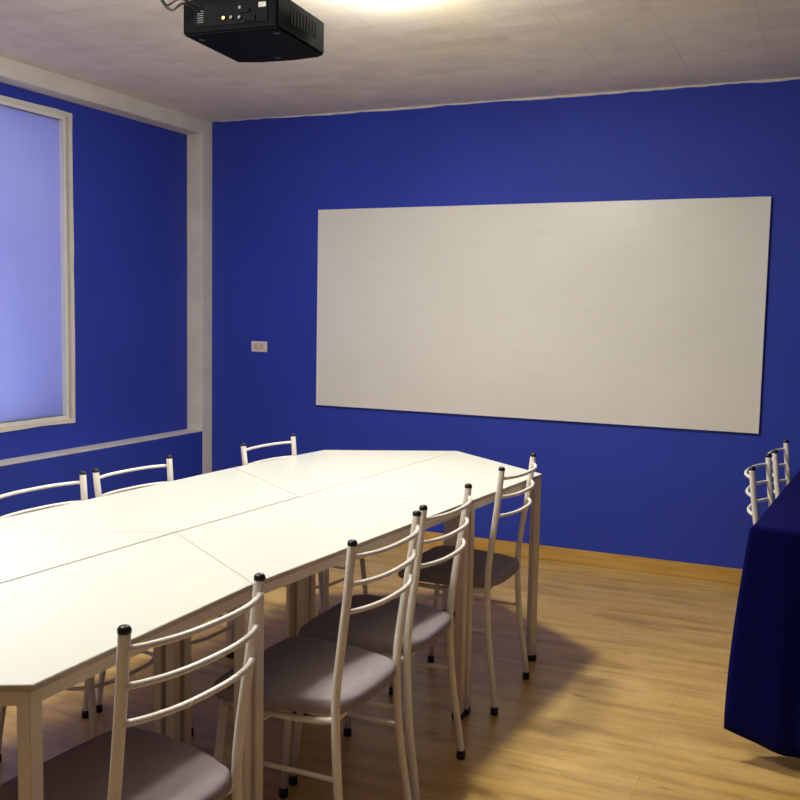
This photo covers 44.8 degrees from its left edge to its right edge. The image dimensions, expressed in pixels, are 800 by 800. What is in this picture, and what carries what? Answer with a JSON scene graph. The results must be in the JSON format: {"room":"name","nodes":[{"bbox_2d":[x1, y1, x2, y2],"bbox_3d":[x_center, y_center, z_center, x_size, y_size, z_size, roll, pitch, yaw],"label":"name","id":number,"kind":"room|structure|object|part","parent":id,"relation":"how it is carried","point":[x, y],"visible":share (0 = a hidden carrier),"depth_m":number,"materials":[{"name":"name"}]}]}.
{"room":"meeting room","nodes":[
{"label":"meeting room","id":0,"kind":"room"},
{"bbox_2d":[0,82,201,516],"bbox_3d":[-2.983,-0.212,2.792,0.319,2.548,7.816,3,6,24],"label":"wall","id":1,"kind":"structure","parent":0,"point":[130,175],"depth_m":5.62,"materials":[{"name":"blue paint"}]},
{"bbox_2d":[0,95,74,432],"bbox_3d":[-2.169,-0.643,4.497,0.068,1.671,1.757,3,6,24],"label":"window","id":2,"kind":"structure","parent":1,"relation":"in","point":[37,305],"depth_m":5.07,"materials":[{"name":"white glass"}]},
{"bbox_2d":[0,56,201,134],"bbox_3d":[-2.890,-1.426,2.591,0.121,0.092,7.710,3,6,24],"label":"ceiling beam","id":3,"kind":"structure","parent":1,"relation":"attached to","point":[12,72],"depth_m":5.20,"materials":[{"name":"white paint"}]},
{"bbox_2d":[0,429,201,465],"bbox_3d":[-2.926,0.483,2.765,0.121,0.008,7.710,3,6,24],"label":"trim","id":4,"kind":"structure","parent":1,"relation":"attached to","point":[16,460],"depth_m":5.38,"materials":[{"name":"white paint"}]},
{"bbox_2d":[187,119,211,473],"bbox_3d":[-1.290,-0.495,6.245,0.121,2.548,0.106,3,6,24],"label":"column","id":5,"kind":"structure","parent":1,"relation":"attached to","point":[199,146],"depth_m":6.19,"materials":[{"name":"white paint"}]},
{"bbox_2d":[0,541,799,799],"bbox_3d":[-0.204,1.284,1.642,6.485,0.120,8.116,3,6,24],"label":"floor","id":6,"kind":"structure","parent":0,"point":[623,697],"depth_m":3.35,"materials":[{"name":"brown wood"}]},
{"bbox_2d":[0,470,152,761],"bbox_3d":[-0.967,0.670,2.969,0.450,0.835,0.416,4,6,26],"label":"dining chair","id":7,"kind":"object","parent":6,"relation":"on","point":[89,698],"visible":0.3,"depth_m":2.94,"materials":[{"name":"beige metal"}]},
{"bbox_3d":[-1.185,0.669,2.880,0.067,0.810,0.022,2,5,9],"label":"post","id":8,"kind":"part","parent":7,"relation":"part of","materials":[{"name":"white metal"}]},
{"bbox_3d":[-1.139,0.282,3.022,0.049,0.012,0.371,4,6,26],"label":"rail","id":9,"kind":"part","parent":7,"relation":"part of","materials":[{"name":"beige metal"}]},
{"bbox_3d":[-1.134,0.345,3.025,0.049,0.012,0.366,4,6,26],"label":"rail","id":10,"kind":"part","parent":7,"relation":"part of","materials":[{"name":"white metal"}]},
{"bbox_3d":[-1.029,0.644,3.194,0.067,0.810,0.022,6,7,43],"label":"post","id":11,"kind":"part","parent":7,"relation":"part of","materials":[{"name":"white metal"}]},
{"bbox_3d":[-0.872,0.895,2.749,0.022,0.397,0.060,-3,7,-40],"label":"leg","id":12,"kind":"part","parent":7,"relation":"part of","materials":[{"name":"beige metal"}]},
{"bbox_2d":[0,532,172,735],"bbox_3d":[-1.170,0.772,2.265,0.591,0.750,1.285,3,6,24],"label":"table","id":13,"kind":"object","parent":6,"relation":"on","point":[22,554],"visible":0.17,"depth_m":2.54,"materials":[{"name":"white laminate"}]},
{"bbox_3d":[-0.667,0.737,2.704,0.031,0.716,0.031,3,6,24],"label":"leg","id":14,"kind":"part","parent":13,"relation":"part of","materials":[{"name":"beige paint"}]},
{"bbox_2d":[0,533,252,799],"bbox_3d":[-0.707,0.800,2.056,0.534,0.750,1.285,3,6,24],"label":"table","id":15,"kind":"object","parent":6,"relation":"on","point":[59,625],"visible":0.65,"depth_m":2.02,"materials":[{"name":"white laminate"}]},
{"bbox_3d":[-0.623,0.834,1.645,0.030,0.716,0.030,3,6,24],"label":"leg","id":16,"kind":"part","parent":15,"relation":"part of","materials":[{"name":"beige paint"}]},
{"bbox_3d":[-0.628,0.740,2.683,0.031,0.716,0.031,3,6,24],"label":"leg","id":17,"kind":"part","parent":15,"relation":"part of","materials":[{"name":"beige paint"}]},
{"bbox_3d":[-0.363,0.785,2.236,0.030,0.716,0.030,3,6,24],"label":"leg","id":18,"kind":"part","parent":15,"relation":"part of","materials":[{"name":"beige paint"}]},
{"bbox_2d":[0,573,265,799],"bbox_3d":[-0.524,0.767,1.847,0.450,0.860,0.416,4,6,28],"label":"dining chair","id":19,"kind":"object","parent":6,"relation":"on","point":[124,762],"visible":0.99,"depth_m":1.84,"materials":[{"name":"beige metal"}]},
{"bbox_3d":[-0.541,0.740,1.854,0.372,0.051,0.416,4,6,28],"label":"seat","id":20,"kind":"part","parent":19,"relation":"part of","materials":[{"name":"grey fabric"}]},
{"bbox_3d":[-0.469,0.785,1.619,0.067,0.835,0.022,6,7,44],"label":"post","id":21,"kind":"part","parent":19,"relation":"part of","materials":[{"name":"beige metal"}]},
{"bbox_3d":[-0.356,0.521,1.737,0.049,0.012,0.360,4,6,28],"label":"rail","id":22,"kind":"part","parent":19,"relation":"part of","materials":[{"name":"white metal"}]},
{"bbox_3d":[-0.347,0.455,1.728,0.049,0.012,0.366,4,6,28],"label":"rail","id":23,"kind":"part","parent":19,"relation":"part of","materials":[{"name":"white metal"}]},
{"bbox_3d":[-0.340,0.391,1.718,0.049,0.012,0.371,4,6,28],"label":"rail","id":24,"kind":"part","parent":19,"relation":"part of","materials":[{"name":"beige metal"}]},
{"bbox_3d":[-0.546,0.777,1.859,0.335,0.032,0.362,4,6,28],"label":"seat frame","id":25,"kind":"part","parent":19,"relation":"part of","materials":[{"name":"beige metal"}]},
{"bbox_3d":[-0.303,0.760,1.929,0.067,0.835,0.022,2,5,11],"label":"post","id":26,"kind":"part","parent":19,"relation":"part of","materials":[{"name":"white metal"}]},
{"bbox_2d":[0,467,298,713],"bbox_3d":[-0.720,0.700,3.154,0.589,0.750,1.313,3,6,24],"label":"table","id":27,"kind":"object","parent":6,"relation":"on","point":[175,506],"visible":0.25,"depth_m":3.05,"materials":[{"name":"white laminate"}]},
{"bbox_3d":[-0.660,0.637,3.804,0.031,0.716,0.031,3,6,24],"label":"leg","id":28,"kind":"part","parent":27,"relation":"part of","materials":[{"name":"beige paint"}]},
{"bbox_3d":[-0.365,0.691,3.277,0.030,0.716,0.030,-2,6,-29],"label":"leg","id":29,"kind":"part","parent":27,"relation":"part of","materials":[{"name":"beige paint"}]},
{"bbox_2d":[92,455,233,736],"bbox_3d":[-0.777,0.639,3.340,0.450,0.835,0.416,4,6,27],"label":"dining chair","id":30,"kind":"object","parent":6,"relation":"on","point":[96,477],"visible":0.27,"depth_m":3.29,"materials":[{"name":"beige metal"}]},
{"bbox_3d":[-0.996,0.639,3.255,0.067,0.810,0.022,2,5,10],"label":"post","id":31,"kind":"part","parent":30,"relation":"part of","materials":[{"name":"white metal"}]},
{"bbox_3d":[-0.948,0.251,3.397,0.049,0.012,0.371,4,6,27],"label":"rail","id":32,"kind":"part","parent":30,"relation":"part of","materials":[{"name":"white metal"}]},
{"bbox_3d":[-0.943,0.315,3.399,0.049,0.012,0.366,4,6,27],"label":"rail","id":33,"kind":"part","parent":30,"relation":"part of","materials":[{"name":"white metal"}]},
{"bbox_3d":[-0.836,0.613,3.567,0.067,0.810,0.022,6,7,44],"label":"post","id":34,"kind":"part","parent":30,"relation":"part of","materials":[{"name":"white metal"}]},
{"bbox_3d":[-0.686,0.865,3.120,0.022,0.397,0.060,-3,7,-39],"label":"leg","id":35,"kind":"part","parent":30,"relation":"part of","materials":[{"name":"beige metal"}]},
{"bbox_2d":[240,433,367,613],"bbox_3d":[-0.397,0.584,4.024,0.450,0.835,0.416,4,6,27],"label":"dining chair","id":36,"kind":"object","parent":6,"relation":"on","point":[292,442],"visible":0.16,"depth_m":4.04,"materials":[{"name":"beige metal"}]},
{"bbox_3d":[-0.616,0.584,3.938,0.067,0.810,0.022,2,5,10],"label":"post","id":37,"kind":"part","parent":36,"relation":"part of","materials":[{"name":"white metal"}]},
{"bbox_3d":[-0.569,0.196,4.080,0.049,0.012,0.371,4,6,27],"label":"rail","id":38,"kind":"part","parent":36,"relation":"part of","materials":[{"name":"white metal"}]},
{"bbox_3d":[-0.564,0.259,4.083,0.049,0.012,0.366,4,6,27],"label":"rail","id":39,"kind":"part","parent":36,"relation":"part of","materials":[{"name":"white metal"}]},
{"bbox_3d":[-0.457,0.558,4.251,0.067,0.810,0.022,6,7,43],"label":"post","id":40,"kind":"part","parent":36,"relation":"part of","materials":[{"name":"white metal"}]},
{"bbox_3d":[-0.305,0.809,3.804,0.022,0.397,0.060,-3,7,-39],"label":"leg","id":41,"kind":"part","parent":36,"relation":"part of","materials":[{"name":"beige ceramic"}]},
{"bbox_3d":[-0.151,0.784,4.108,0.060,0.397,0.022,1,5,3],"label":"leg","id":42,"kind":"part","parent":36,"relation":"part of","materials":[{"name":"white metal"}]},
{"bbox_2d":[213,510,420,799],"bbox_3d":[-0.202,0.718,2.455,0.450,0.860,0.416,3,6,24],"label":"dining chair","id":43,"kind":"object","parent":6,"relation":"on","point":[326,679],"visible":0.9,"depth_m":2.37,"materials":[{"name":"grey fabric"}]},
{"bbox_3d":[-0.453,0.928,2.398,0.060,0.409,0.022,1,5,0],"label":"leg","id":44,"kind":"part","parent":43,"relation":"part of","materials":[{"name":"beige metal"}]},
{"bbox_3d":[-0.312,0.902,2.708,0.022,0.409,0.060,-4,7,-42],"label":"leg","id":45,"kind":"part","parent":43,"relation":"part of","materials":[{"name":"white metal"}]},
{"bbox_3d":[-0.220,0.691,2.461,0.372,0.051,0.416,3,6,24],"label":"seat","id":46,"kind":"part","parent":43,"relation":"part of","materials":[{"name":"grey fabric"}]},
{"bbox_3d":[-0.225,0.728,2.466,0.335,0.032,0.362,3,6,24],"label":"seat frame","id":47,"kind":"part","parent":43,"relation":"part of","materials":[{"name":"white metal"}]},
{"bbox_3d":[-0.132,0.735,2.231,0.067,0.835,0.022,6,7,41],"label":"post","id":48,"kind":"part","parent":43,"relation":"part of","materials":[{"name":"beige metal"}]},
{"bbox_3d":[-0.028,0.470,2.356,0.049,0.012,0.360,3,6,24],"label":"rail","id":49,"kind":"part","parent":43,"relation":"part of","materials":[{"name":"beige metal"}]},
{"bbox_3d":[-0.020,0.405,2.347,0.049,0.012,0.366,3,6,24],"label":"rail","id":50,"kind":"part","parent":43,"relation":"part of","materials":[{"name":"beige metal"}]},
{"bbox_3d":[-0.012,0.341,2.338,0.049,0.012,0.371,3,6,24],"label":"rail","id":51,"kind":"part","parent":43,"relation":"part of","materials":[{"name":"beige metal"}]},
{"bbox_3d":[0.013,0.709,2.551,0.067,0.835,0.022,2,5,7],"label":"post","id":52,"kind":"part","parent":43,"relation":"part of","materials":[{"name":"beige metal"}]},
{"bbox_2d":[176,497,472,799],"bbox_3d":[-0.272,0.734,2.879,0.504,0.750,1.189,4,6,29],"label":"table","id":53,"kind":"object","parent":6,"relation":"on","point":[293,540],"visible":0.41,"depth_m":2.72,"materials":[{"name":"white laminate"}]},
{"bbox_3d":[-0.607,0.736,2.725,0.031,0.716,0.031,3,6,24],"label":"leg","id":54,"kind":"part","parent":53,"relation":"part of","materials":[{"name":"beige paint"}]},
{"bbox_3d":[-0.341,0.782,2.278,0.030,0.716,0.030,4,6,29],"label":"leg","id":55,"kind":"part","parent":53,"relation":"part of","materials":[{"name":"beige paint"}]},
{"bbox_3d":[-0.327,0.693,3.255,0.031,0.716,0.031,3,6,24],"label":"leg","id":56,"kind":"part","parent":53,"relation":"part of","materials":[{"name":"beige paint"}]},
{"bbox_3d":[0.205,0.703,3.255,0.030,0.716,0.030,4,6,29],"label":"leg","id":57,"kind":"part","parent":53,"relation":"part of","materials":[{"name":"beige paint"}]},
{"bbox_2d":[234,450,455,614],"bbox_3d":[-0.286,0.635,3.956,0.594,0.750,1.285,3,6,24],"label":"table","id":58,"kind":"object","parent":6,"relation":"on","point":[300,475],"visible":0.29,"depth_m":3.90,"materials":[{"name":"white laminate"}]},
{"bbox_3d":[-0.336,0.593,4.349,0.030,0.716,0.030,4,6,31],"label":"leg","id":59,"kind":"part","parent":58,"relation":"part of","materials":[{"name":"beige paint"}]},
{"bbox_3d":[0.217,0.600,4.393,0.031,0.716,0.031,3,6,24],"label":"leg","id":60,"kind":"part","parent":58,"relation":"part of","materials":[{"name":"beige paint"}]},
{"bbox_2d":[288,483,471,799],"bbox_3d":[-0.038,0.684,2.862,0.450,0.860,0.416,3,6,23],"label":"dining chair","id":61,"kind":"object","parent":6,"relation":"on","point":[373,630],"visible":0.83,"depth_m":2.77,"materials":[{"name":"beige metal"}]},
{"bbox_3d":[-0.287,0.894,2.800,0.060,0.409,0.022,1,5,-1],"label":"leg","id":62,"kind":"part","parent":61,"relation":"part of","materials":[{"name":"beige metal"}]},
{"bbox_3d":[-0.153,0.869,3.113,0.022,0.409,0.060,-4,7,-43],"label":"leg","id":63,"kind":"part","parent":61,"relation":"part of","materials":[{"name":"beige metal"}]},
{"bbox_3d":[-0.056,0.657,2.867,0.372,0.051,0.416,3,6,23],"label":"seat","id":64,"kind":"part","parent":61,"relation":"part of","materials":[{"name":"grey fabric"}]},
{"bbox_3d":[-0.060,0.694,2.872,0.335,0.032,0.362,3,6,23],"label":"seat frame","id":65,"kind":"part","parent":61,"relation":"part of","materials":[{"name":"beige metal"}]},
{"bbox_3d":[0.037,0.701,2.639,0.067,0.835,0.022,5,7,40],"label":"post","id":66,"kind":"part","parent":61,"relation":"part of","materials":[{"name":"beige metal"}]},
{"bbox_3d":[0.138,0.436,2.766,0.049,0.012,0.360,3,6,23],"label":"rail","id":67,"kind":"part","parent":61,"relation":"part of","materials":[{"name":"beige metal"}]},
{"bbox_3d":[0.146,0.371,2.757,0.049,0.012,0.366,3,6,23],"label":"rail","id":68,"kind":"part","parent":61,"relation":"part of","materials":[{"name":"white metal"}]},
{"bbox_3d":[0.154,0.306,2.748,0.049,0.012,0.371,3,6,23],"label":"rail","id":69,"kind":"part","parent":61,"relation":"part of","materials":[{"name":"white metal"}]},
{"bbox_3d":[0.175,0.675,2.962,0.067,0.835,0.022,2,5,6],"label":"post","id":70,"kind":"part","parent":61,"relation":"part of","materials":[{"name":"beige metal"}]},
{"bbox_2d":[301,451,541,715],"bbox_3d":[0.191,0.664,3.739,0.581,0.750,1.285,3,6,24],"label":"table","id":71,"kind":"object","parent":6,"relation":"on","point":[445,476],"visible":0.46,"depth_m":3.60,"materials":[{"name":"white laminate"}]},
{"bbox_3d":[-0.308,0.690,3.295,0.031,0.716,0.031,3,6,24],"label":"leg","id":72,"kind":"part","parent":71,"relation":"part of","materials":[{"name":"beige paint"}]},
{"bbox_3d":[0.252,0.602,4.372,0.031,0.716,0.031,3,6,24],"label":"leg","id":73,"kind":"part","parent":71,"relation":"part of","materials":[{"name":"beige paint"}]},
{"bbox_3d":[0.227,0.700,3.295,0.030,0.716,0.030,4,6,29],"label":"leg","id":74,"kind":"part","parent":71,"relation":"part of","materials":[{"name":"beige paint"}]},
{"bbox_3d":[0.527,0.657,3.829,0.030,0.716,0.030,-2,6,-27],"label":"leg","id":75,"kind":"part","parent":71,"relation":"part of","materials":[{"name":"beige paint"}]},
{"bbox_2d":[389,453,536,715],"bbox_3d":[0.247,0.628,3.532,0.450,0.860,0.416,3,6,24],"label":"dining chair","id":76,"kind":"object","parent":6,"relation":"on","point":[491,569],"visible":0.79,"depth_m":3.41,"materials":[{"name":"beige metal"}]},
{"bbox_3d":[0.138,0.813,3.786,0.022,0.409,0.060,-4,7,-41],"label":"leg","id":77,"kind":"part","parent":76,"relation":"part of","materials":[{"name":"white metal"}]},
{"bbox_3d":[0.225,0.638,3.543,0.335,0.032,0.362,3,6,24],"label":"seat frame","id":78,"kind":"part","parent":76,"relation":"part of","materials":[{"name":"white metal"}]},
{"bbox_3d":[0.230,0.601,3.538,0.372,0.051,0.416,3,6,24],"label":"seat","id":79,"kind":"part","parent":76,"relation":"part of","materials":[{"name":"grey fabric"}]},
{"bbox_3d":[0.317,0.646,3.308,0.067,0.835,0.022,6,7,41],"label":"post","id":80,"kind":"part","parent":76,"relation":"part of","materials":[{"name":"white metal"}]},
{"bbox_3d":[0.421,0.381,3.432,0.049,0.012,0.360,3,6,24],"label":"rail","id":81,"kind":"part","parent":76,"relation":"part of","materials":[{"name":"white metal"}]},
{"bbox_3d":[0.429,0.316,3.423,0.049,0.012,0.366,3,6,24],"label":"rail","id":82,"kind":"part","parent":76,"relation":"part of","materials":[{"name":"white metal"}]},
{"bbox_3d":[0.437,0.251,3.414,0.049,0.012,0.371,3,6,24],"label":"rail","id":83,"kind":"part","parent":76,"relation":"part of","materials":[{"name":"white metal"}]},
{"bbox_3d":[0.463,0.619,3.627,0.067,0.835,0.022,2,5,8],"label":"post","id":84,"kind":"part","parent":76,"relation":"part of","materials":[{"name":"beige metal"}]},
{"bbox_2d":[744,454,773,524],"bbox_3d":[1.459,0.656,3.477,0.450,0.860,0.416,4,6,29],"label":"dining chair","id":85,"kind":"object","parent":6,"relation":"on","point":[752,487],"visible":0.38,"depth_m":3.48,"materials":[{"name":"beige metal"}]},
{"bbox_3d":[1.237,0.655,3.399,0.067,0.835,0.022,2,5,12],"label":"post","id":86,"kind":"part","parent":85,"relation":"part of","materials":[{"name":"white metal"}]},
{"bbox_3d":[1.291,0.256,3.538,0.049,0.012,0.371,4,6,29],"label":"rail","id":87,"kind":"part","parent":85,"relation":"part of","materials":[{"name":"white metal"}]},
{"bbox_3d":[1.296,0.321,3.541,0.049,0.012,0.366,4,6,29],"label":"rail","id":88,"kind":"part","parent":85,"relation":"part of","materials":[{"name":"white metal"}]},
{"bbox_3d":[1.302,0.387,3.543,0.049,0.012,0.360,4,6,29],"label":"rail","id":89,"kind":"part","parent":85,"relation":"part of","materials":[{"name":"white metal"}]},
{"bbox_3d":[1.407,0.630,3.706,0.022,0.835,0.067,-4,7,-44],"label":"post","id":90,"kind":"part","parent":85,"relation":"part of","materials":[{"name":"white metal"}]},
{"bbox_2d":[767,440,790,498],"bbox_3d":[1.706,0.621,3.921,0.450,0.860,0.416,4,6,28],"label":"dining chair","id":91,"kind":"object","parent":6,"relation":"on","point":[776,465],"visible":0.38,"depth_m":4.00,"materials":[{"name":"beige metal"}]},
{"bbox_3d":[1.536,0.221,3.978,0.049,0.012,0.371,4,6,28],"label":"rail","id":92,"kind":"part","parent":91,"relation":"part of","materials":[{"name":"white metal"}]},
{"bbox_3d":[1.485,0.620,3.838,0.067,0.835,0.022,2,5,11],"label":"post","id":93,"kind":"part","parent":91,"relation":"part of","materials":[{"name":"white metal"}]},
{"bbox_3d":[1.547,0.352,3.983,0.049,0.012,0.360,4,6,28],"label":"rail","id":94,"kind":"part","parent":91,"relation":"part of","materials":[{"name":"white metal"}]},
{"bbox_3d":[1.651,0.594,4.148,0.067,0.835,0.022,6,7,44],"label":"post","id":95,"kind":"part","parent":91,"relation":"part of","materials":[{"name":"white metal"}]},
{"bbox_3d":[1.832,0.715,3.549,0.760,0.744,1.710,4,6,28],"label":"rectangular table","id":96,"kind":"object","parent":6,"relation":"on","visible":0},
{"bbox_2d":[724,470,799,758],"bbox_3d":[1.866,0.687,3.553,0.974,0.697,1.893,4,6,28],"label":"tablecloth","id":97,"kind":"object","parent":96,"relation":"on","point":[762,700],"visible":1,"depth_m":2.94,"materials":[{"name":"blue fabric"}]},
{"bbox_2d":[0,0,799,121],"bbox_3d":[-0.154,-1.372,1.400,6.485,0.120,8.116,3,6,24],"label":"ceiling","id":98,"kind":"structure","parent":0,"point":[378,54],"depth_m":4.39,"materials":[{"name":"white paint"}]},
{"bbox_2d":[161,0,323,61],"bbox_3d":[-0.454,-1.243,2.851,0.372,0.400,0.392,3,6,20],"label":"projector","id":99,"kind":"object","parent":98,"relation":"hanging from","point":[239,30],"visible":1,"depth_m":2.76,"materials":[{"name":"black plastic"}]},
{"bbox_2d":[197,11,203,22],"bbox_3d":[-0.566,-1.086,2.749,0.020,0.032,0.002,3,6,20],"label":"grille","id":100,"kind":"object","parent":99,"relation":"attached to","point":[201,11],"depth_m":2.75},
{"bbox_3d":[-0.475,-1.084,2.720,0.233,0.060,0.005,3,6,20],"label":"port panel","id":101,"kind":"part","parent":99,"relation":"part of","materials":[{"name":"black plastic"}]},
{"bbox_2d":[290,6,316,38],"bbox_3d":[-0.279,-1.093,2.813,0.003,0.045,0.170,3,6,20],"label":"vent","id":102,"kind":"object","parent":99,"relation":"attached to","point":[314,34],"depth_m":2.81,"materials":[{"name":"black plastic"}]},
{"bbox_2d":[212,79,799,568],"bbox_3d":[1.475,-0.342,5.132,6.485,2.548,0.150,3,6,24],"label":"wall","id":103,"kind":"structure","parent":0,"point":[673,494],"depth_m":5.39,"materials":[{"name":"blue paint"}]},
{"bbox_2d":[251,341,266,351],"bbox_3d":[-0.890,-0.338,6.126,0.116,0.066,0.014,3,6,24],"label":"wall socket","id":104,"kind":"object","parent":103,"relation":"attached to","point":[256,346],"visible":1,"depth_m":6.12,"materials":[{"name":"beige plastic"}]},
{"bbox_2d":[220,77,799,121],"bbox_3d":[1.571,-1.591,4.900,5.956,0.014,0.004,3,6,24],"label":"trim","id":105,"kind":"structure","parent":103,"relation":"attached to","point":[793,78],"depth_m":5.23,"materials":[{"name":"white paint"}]},
{"bbox_2d":[316,196,770,433],"bbox_3d":[0.665,-0.490,5.396,2.566,1.185,0.020,3,6,24],"label":"whiteboard","id":106,"kind":"object","parent":103,"relation":"attached to","point":[650,313],"visible":1,"depth_m":5.31,"materials":[{"name":"white plastic"}]},
{"bbox_2d":[398,531,742,583],"bbox_3d":[1.494,0.898,5.135,6.016,0.080,0.014,3,6,24],"label":"baseboard","id":107,"kind":"structure","parent":103,"relation":"attached to","point":[568,555],"depth_m":5.27,"materials":[{"name":"brown wood"}]}
]}

